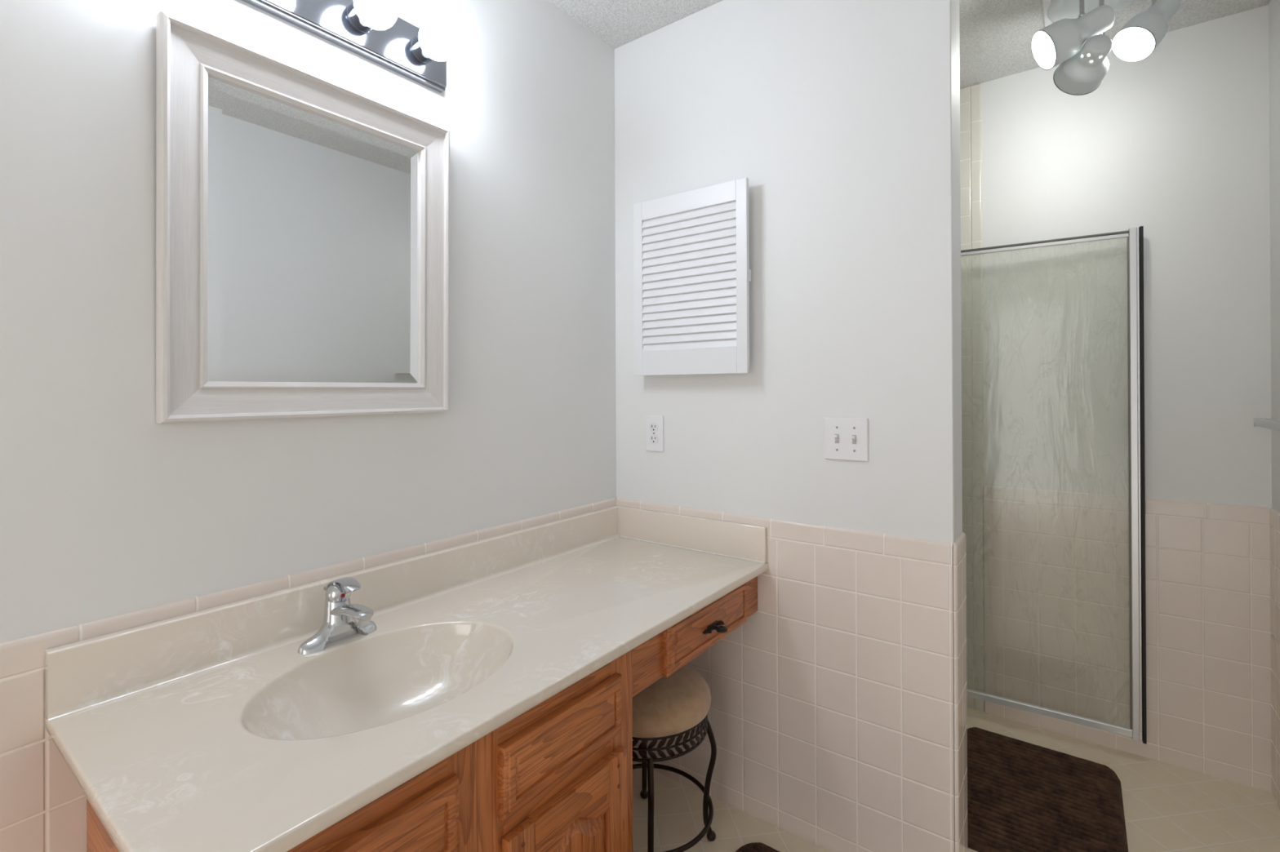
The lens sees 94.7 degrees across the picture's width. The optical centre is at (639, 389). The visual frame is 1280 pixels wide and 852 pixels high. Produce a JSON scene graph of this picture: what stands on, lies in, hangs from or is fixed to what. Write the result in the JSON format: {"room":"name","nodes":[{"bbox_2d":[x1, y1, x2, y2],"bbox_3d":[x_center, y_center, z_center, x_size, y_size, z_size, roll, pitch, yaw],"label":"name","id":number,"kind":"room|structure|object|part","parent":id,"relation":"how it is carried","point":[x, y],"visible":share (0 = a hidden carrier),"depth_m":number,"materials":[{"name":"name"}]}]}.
{"room":"bathroom","nodes":[
{"label":"bathroom","id":0,"kind":"room"},
{"bbox_2d":[0,0,616,643],"bbox_3d":[-0.923,0.037,1.045,0.144,2.448,4.992,0,0,37],"label":"wall","id":1,"kind":"structure","parent":0,"point":[108,509],"depth_m":1.15,"materials":[{"name":"white paint"}]},
{"bbox_2d":[155,11,449,423],"bbox_3d":[-0.658,-0.295,1.251,0.030,0.708,0.580,0,0,37],"label":"framed mirror","id":2,"kind":"object","parent":1,"relation":"attached to","point":[303,217],"visible":1,"depth_m":1.19,"materials":[{"name":"white wood"}]},
{"bbox_3d":[-0.809,-0.295,1.048,0.030,0.708,0.074,0,0,37],"label":"frame","id":3,"kind":"part","parent":2,"relation":"part of","materials":[{"name":"white wood"}]},
{"bbox_3d":[-0.660,0.022,1.253,0.030,0.074,0.580,0,0,37],"label":"frame","id":4,"kind":"part","parent":2,"relation":"part of","materials":[{"name":"white wood"}]},
{"bbox_3d":[-0.657,-0.613,1.250,0.030,0.074,0.580,0,0,37],"label":"frame","id":5,"kind":"part","parent":2,"relation":"part of","materials":[{"name":"white wood"}]},
{"bbox_2d":[207,75,418,382],"bbox_3d":[-0.668,-0.295,1.258,0.007,0.564,0.436,0,0,37],"label":"mirror glass","id":6,"kind":"object","parent":2,"relation":"on","point":[313,211],"depth_m":1.22,"materials":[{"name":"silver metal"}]},
{"bbox_3d":[-0.507,-0.295,1.455,0.030,0.708,0.074,0,0,37],"label":"frame","id":7,"kind":"part","parent":2,"relation":"part of","materials":[{"name":"white wood"}]},
{"bbox_2d":[0,497,616,851],"bbox_3d":[-1.217,0.820,0.521,0.012,0.882,3.800,0,0,37],"label":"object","id":8,"kind":"structure","parent":1,"relation":"attached to","point":[43,806],"depth_m":0.92,"materials":[{"name":"tile"}]},
{"bbox_2d":[44,505,620,723],"bbox_3d":[-0.490,0.455,1.469,0.030,0.104,1.408,0,0,37],"label":"backsplash","id":9,"kind":"structure","parent":1,"relation":"attached to","point":[86,674],"depth_m":1.14,"materials":[{"name":"stone"}]},
{"bbox_2d":[240,0,457,93],"bbox_3d":[-0.633,-0.814,1.209,0.136,0.127,0.610,0,0,37],"label":"vanity light bar","id":10,"kind":"object","parent":1,"relation":"attached to","point":[373,30],"visible":1,"depth_m":1.31,"materials":[{"name":"silver metal"}]},
{"bbox_2d":[346,2,373,33],"bbox_3d":[-0.601,-0.818,1.288,0.043,0.058,0.058,0,0,37],"label":"socket","id":11,"kind":"object","parent":10,"relation":"attached to","point":[355,24],"depth_m":1.28,"materials":[{"name":"silver metal"}]},
{"bbox_3d":[-0.566,-0.818,1.261,0.092,0.087,0.087,0,0,37],"label":"light bulb","id":12,"kind":"part","parent":10,"relation":"part of","materials":[{"name":"white glass"}]},
{"bbox_2d":[410,35,433,63],"bbox_3d":[-0.510,-0.818,1.411,0.043,0.058,0.058,0,0,37],"label":"socket","id":13,"kind":"object","parent":10,"relation":"attached to","point":[419,55],"depth_m":1.40,"materials":[{"name":"silver metal"}]},
{"bbox_3d":[-0.475,-0.818,1.384,0.092,0.087,0.087,0,0,37],"label":"light bulb","id":14,"kind":"part","parent":10,"relation":"part of","materials":[{"name":"white glass"}]},
{"bbox_2d":[614,0,962,851],"bbox_3d":[0.377,0.033,1.796,1.051,2.448,0.136,0,0,37],"label":"wall partition","id":15,"kind":"structure","parent":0,"point":[841,118],"depth_m":1.63,"materials":[{"name":"white paint"}]},
{"bbox_2d":[645,415,663,452],"bbox_3d":[0.047,0.146,1.951,0.072,0.119,0.008,0,0,37],"label":"electrical outlet","id":16,"kind":"object","parent":15,"relation":"attached to","point":[654,424],"visible":1,"depth_m":1.95,"materials":[{"name":"white plastic"}]},
{"bbox_2d":[648,422,657,431],"bbox_3d":[0.046,0.127,1.950,0.034,0.028,0.004,0,0,37],"label":"receptacle","id":17,"kind":"object","parent":16,"relation":"attached to","point":[653,427],"depth_m":1.95,"materials":[{"name":"white plastic"}]},
{"bbox_2d":[649,435,657,444],"bbox_3d":[0.046,0.166,1.950,0.034,0.028,0.004,0,0,37],"label":"receptacle","id":18,"kind":"object","parent":16,"relation":"attached to","point":[653,438],"depth_m":1.95,"materials":[{"name":"white plastic"}]},
{"bbox_2d":[633,177,751,376],"bbox_3d":[0.159,-0.327,1.838,0.410,0.564,0.056,0,0,37],"label":"upper cabinet","id":19,"kind":"object","parent":15,"relation":"attached to","point":[692,273],"visible":1,"depth_m":1.80,"materials":[{"name":"white paint"}]},
{"bbox_3d":[0.148,-0.337,1.822,0.344,0.431,0.014,0,0,37],"label":"louver panel","id":20,"kind":"part","parent":19,"relation":"part of","materials":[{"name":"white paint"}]},
{"bbox_2d":[616,497,954,851],"bbox_3d":[0.341,0.816,1.738,1.043,0.882,0.012,0,0,37],"label":"tiled wall","id":21,"kind":"structure","parent":15,"relation":"attached to","point":[830,713],"depth_m":1.59,"materials":[{"name":"tile"}]},
{"bbox_2d":[824,417,868,462],"bbox_3d":[0.548,0.133,1.574,0.115,0.114,0.018,0,0,37],"label":"light switch","id":22,"kind":"object","parent":15,"relation":"attached to","point":[845,438],"visible":1,"depth_m":1.57,"materials":[{"name":"white plastic"}]},
{"bbox_2d":[953,532,968,851],"bbox_3d":[0.708,0.814,1.553,0.253,0.882,0.150,0,0,37],"label":"trim","id":23,"kind":"structure","parent":15,"relation":"attached to","point":[959,545],"depth_m":1.45,"materials":[{"name":"tile"}]},
{"bbox_2d":[547,0,1271,88],"bbox_3d":[-0.157,-1.242,0.476,2.065,0.100,4.992,0,0,37],"label":"ceiling","id":24,"kind":"structure","parent":0,"point":[996,36],"depth_m":1.90,"materials":[{"name":"white paint"}]},
{"bbox_2d":[1031,0,1180,95],"bbox_3d":[1.330,-1.028,1.761,0.452,0.333,0.265,0,0,-17],"label":"ceiling spotlight","id":25,"kind":"object","parent":24,"relation":"attached to","point":[1080,72],"visible":1,"depth_m":1.68,"materials":[{"name":"white metal"}]},
{"bbox_3d":[1.176,-0.979,1.681,0.077,0.101,0.103,0,0,37],"label":"reflector bulb","id":26,"kind":"part","parent":25,"relation":"part of","materials":[{"name":"white glass"}]},
{"bbox_3d":[1.246,-1.108,1.663,0.017,0.125,0.017,0,0,37],"label":"stem","id":27,"kind":"part","parent":25,"relation":"part of","materials":[{"name":"silver metal"}]},
{"bbox_3d":[1.320,-1.078,1.685,0.017,0.185,0.017,0,0,37],"label":"stem","id":28,"kind":"part","parent":25,"relation":"part of","materials":[{"name":"silver metal"}]},
{"bbox_3d":[1.452,-1.021,1.721,0.099,0.084,0.100,0,0,37],"label":"reflector bulb","id":29,"kind":"part","parent":25,"relation":"part of","materials":[{"name":"white glass"}]},
{"bbox_2d":[632,707,1279,851],"bbox_3d":[-0.147,1.306,0.470,2.065,0.100,4.992,0,0,37],"label":"floor","id":30,"kind":"structure","parent":0,"point":[1167,807],"depth_m":1.75,"materials":[{"name":"tile"}]},
{"bbox_2d":[86,576,757,851],"bbox_3d":[-0.250,0.893,1.321,0.583,0.732,1.361,0,0,37],"label":"vanity cabinet","id":31,"kind":"object","parent":30,"relation":"on","point":[557,776],"visible":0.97,"depth_m":1.02,"materials":[{"name":"brown wood"}]},
{"bbox_3d":[-0.680,0.893,0.803,0.510,0.732,0.016,0,0,37],"label":"panel","id":32,"kind":"part","parent":31,"relation":"part of","materials":[{"name":"brown wood"}]},
{"bbox_3d":[-0.375,0.552,0.773,0.019,0.051,0.272,0,0,37],"label":"rail","id":33,"kind":"part","parent":31,"relation":"part of","materials":[{"name":"brown wood"}]},
{"bbox_3d":[-0.360,0.634,0.761,0.019,0.116,0.296,0,0,37],"label":"drawer","id":34,"kind":"part","parent":31,"relation":"part of","materials":[{"name":"brown wood"}]},
{"bbox_2d":[44,505,768,851],"bbox_3d":[-0.275,0.521,1.310,0.564,0.238,1.408,0,0,37],"label":"countertop","id":35,"kind":"structure","parent":31,"relation":"on","point":[209,730],"depth_m":1.06,"materials":[{"name":"stone"}]},
{"bbox_2d":[297,577,377,653],"bbox_3d":[-0.577,0.441,1.167,0.141,0.128,0.155,0,0,37],"label":"faucet","id":36,"kind":"object","parent":35,"relation":"on","point":[343,619],"visible":1,"depth_m":1.17,"materials":[{"name":"silver metal"}]},
{"bbox_3d":[-0.593,0.406,1.179,0.101,0.058,0.047,0,0,37],"label":"handle","id":37,"kind":"part","parent":36,"relation":"part of","materials":[{"name":"silver metal"}]},
{"bbox_3d":[-0.567,0.440,1.159,0.116,0.035,0.044,0,0,37],"label":"spout","id":38,"kind":"part","parent":36,"relation":"part of","materials":[{"name":"silver metal"}]},
{"bbox_3d":[-0.152,0.552,1.073,0.019,0.051,0.288,0,0,37],"label":"rail","id":39,"kind":"part","parent":31,"relation":"part of","materials":[{"name":"brown wood"}]},
{"bbox_3d":[-0.151,0.720,1.073,0.019,0.075,0.288,0,0,37],"label":"rail","id":40,"kind":"part","parent":31,"relation":"part of","materials":[{"name":"brown wood"}]},
{"bbox_3d":[-0.131,0.633,1.069,0.019,0.116,0.306,0,0,37],"label":"drawer","id":41,"kind":"part","parent":31,"relation":"part of","materials":[{"name":"brown wood"}]},
{"bbox_3d":[-0.125,0.774,1.076,0.018,0.094,0.196,0,0,37],"label":"door rail","id":42,"kind":"part","parent":31,"relation":"part of","materials":[{"name":"brown wood"}]},
{"bbox_3d":[-0.123,0.929,1.075,0.010,0.296,0.204,0,0,37],"label":"raised panel","id":43,"kind":"part","parent":31,"relation":"part of","materials":[{"name":"brown wood"}]},
{"bbox_3d":[0.176,0.588,1.485,0.018,0.119,0.394,0,0,37],"label":"drawer","id":44,"kind":"part","parent":31,"relation":"part of","materials":[{"name":"brown wood"}]},
{"bbox_3d":[0.181,0.594,1.474,0.033,0.018,0.092,0,0,37],"label":"handle","id":45,"kind":"part","parent":31,"relation":"part of","materials":[{"name":"black metal"}]},
{"bbox_2d":[631,664,716,851],"bbox_3d":[0.020,1.022,1.637,0.365,0.472,0.365,0,0,37],"label":"vanity stool","id":46,"kind":"object","parent":30,"relation":"on","point":[674,705],"visible":0.55,"depth_m":1.51,"materials":[{"name":"fabric"}]},
{"bbox_3d":[0.013,1.086,1.812,0.015,0.331,0.039,0,0,-2],"label":"leg","id":47,"kind":"part","parent":46,"relation":"part of","materials":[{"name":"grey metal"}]},
{"bbox_3d":[0.027,1.085,1.463,0.015,0.331,0.039,0,0,-2],"label":"leg","id":48,"kind":"part","parent":46,"relation":"part of","materials":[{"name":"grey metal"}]},
{"bbox_2d":[631,664,711,737],"bbox_3d":[0.019,0.829,1.638,0.356,0.086,0.356,0,0,37],"label":"seat cushion","id":49,"kind":"object","parent":46,"relation":"on","point":[676,704],"depth_m":1.52,"materials":[{"name":"fabric"}]},
{"bbox_3d":[0.195,1.085,1.644,0.039,0.331,0.015,0,0,-2],"label":"leg","id":50,"kind":"part","parent":46,"relation":"part of","materials":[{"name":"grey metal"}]},
{"bbox_2d":[735,842,780,851],"bbox_3d":[0.239,1.246,1.158,0.495,0.020,0.856,0,0,37],"label":"bath mat","id":51,"kind":"object","parent":30,"relation":"on","point":[753,846],"visible":1,"depth_m":1.59,"materials":[{"name":"brown fabric"}]},
{"bbox_2d":[967,727,1128,851],"bbox_3d":[1.193,1.244,1.795,0.445,0.020,0.644,0,0,37],"label":"bath mat","id":52,"kind":"object","parent":30,"relation":"on","point":[1023,796],"visible":0.86,"depth_m":1.78,"materials":[{"name":"brown fabric"}]},
{"bbox_2d":[968,4,1271,609],"bbox_3d":[1.350,0.031,2.377,1.921,2.448,0.144,0,0,37],"label":"wall","id":53,"kind":"structure","parent":0,"point":[1173,143],"depth_m":2.02,"materials":[{"name":"white paint"}]},
{"bbox_2d":[960,86,973,709],"bbox_3d":[0.920,0.035,2.603,0.959,2.445,0.007,0,0,37],"label":"trim","id":54,"kind":"structure","parent":53,"relation":"attached to","point":[965,93],"depth_m":2.32,"materials":[{"name":"tile"}]},
{"bbox_2d":[970,84,985,711],"bbox_3d":[1.322,0.032,2.306,0.036,2.445,0.009,0,0,37],"label":"trim","id":55,"kind":"structure","parent":53,"relation":"attached to","point":[975,91],"depth_m":2.30,"materials":[{"name":"white paint"}]},
{"bbox_2d":[960,226,1146,744],"bbox_3d":[1.446,0.321,2.134,0.583,1.730,0.024,0,0,33],"label":"shower door","id":56,"kind":"structure","parent":53,"relation":"attached to","point":[1137,731],"depth_m":1.98,"materials":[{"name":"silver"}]},
{"bbox_3d":[1.429,-0.521,2.148,0.545,0.013,0.015,0,0,33],"label":"rail","id":57,"kind":"part","parent":56,"relation":"part of","materials":[{"name":"silver metal"}]},
{"bbox_3d":[1.446,1.163,2.135,0.571,0.026,0.018,0,0,33],"label":"rail","id":58,"kind":"part","parent":56,"relation":"part of","materials":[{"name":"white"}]},
{"bbox_2d":[983,484,1271,792],"bbox_3d":[1.651,0.812,2.065,0.772,0.882,0.012,0,0,37],"label":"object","id":59,"kind":"structure","parent":53,"relation":"attached to","point":[1057,630],"depth_m":2.01,"materials":[{"name":"beige tile"}]},
{"bbox_2d":[1268,0,1279,512],"bbox_3d":[0.577,0.028,-0.157,0.144,2.448,4.848,0,0,37],"label":"wall","id":60,"kind":"structure","parent":0,"point":[1274,5],"depth_m":1.79,"materials":[{"name":"white paint"}]},
{"bbox_2d":[1253,417,1279,431],"bbox_3d":[1.622,0.096,1.435,0.072,0.025,0.650,0,0,37],"label":"towel bar","id":61,"kind":"object","parent":60,"relation":"attached to","point":[1270,424],"visible":1,"depth_m":1.62,"materials":[{"name":"silver metal"}]},
{"bbox_2d":[1269,508,1279,808],"bbox_3d":[0.520,0.811,-0.118,0.012,0.882,4.842,0,0,37],"label":"trim","id":62,"kind":"structure","parent":60,"relation":"attached to","point":[1274,516],"depth_m":1.78,"materials":[{"name":"tile"}]}
]}

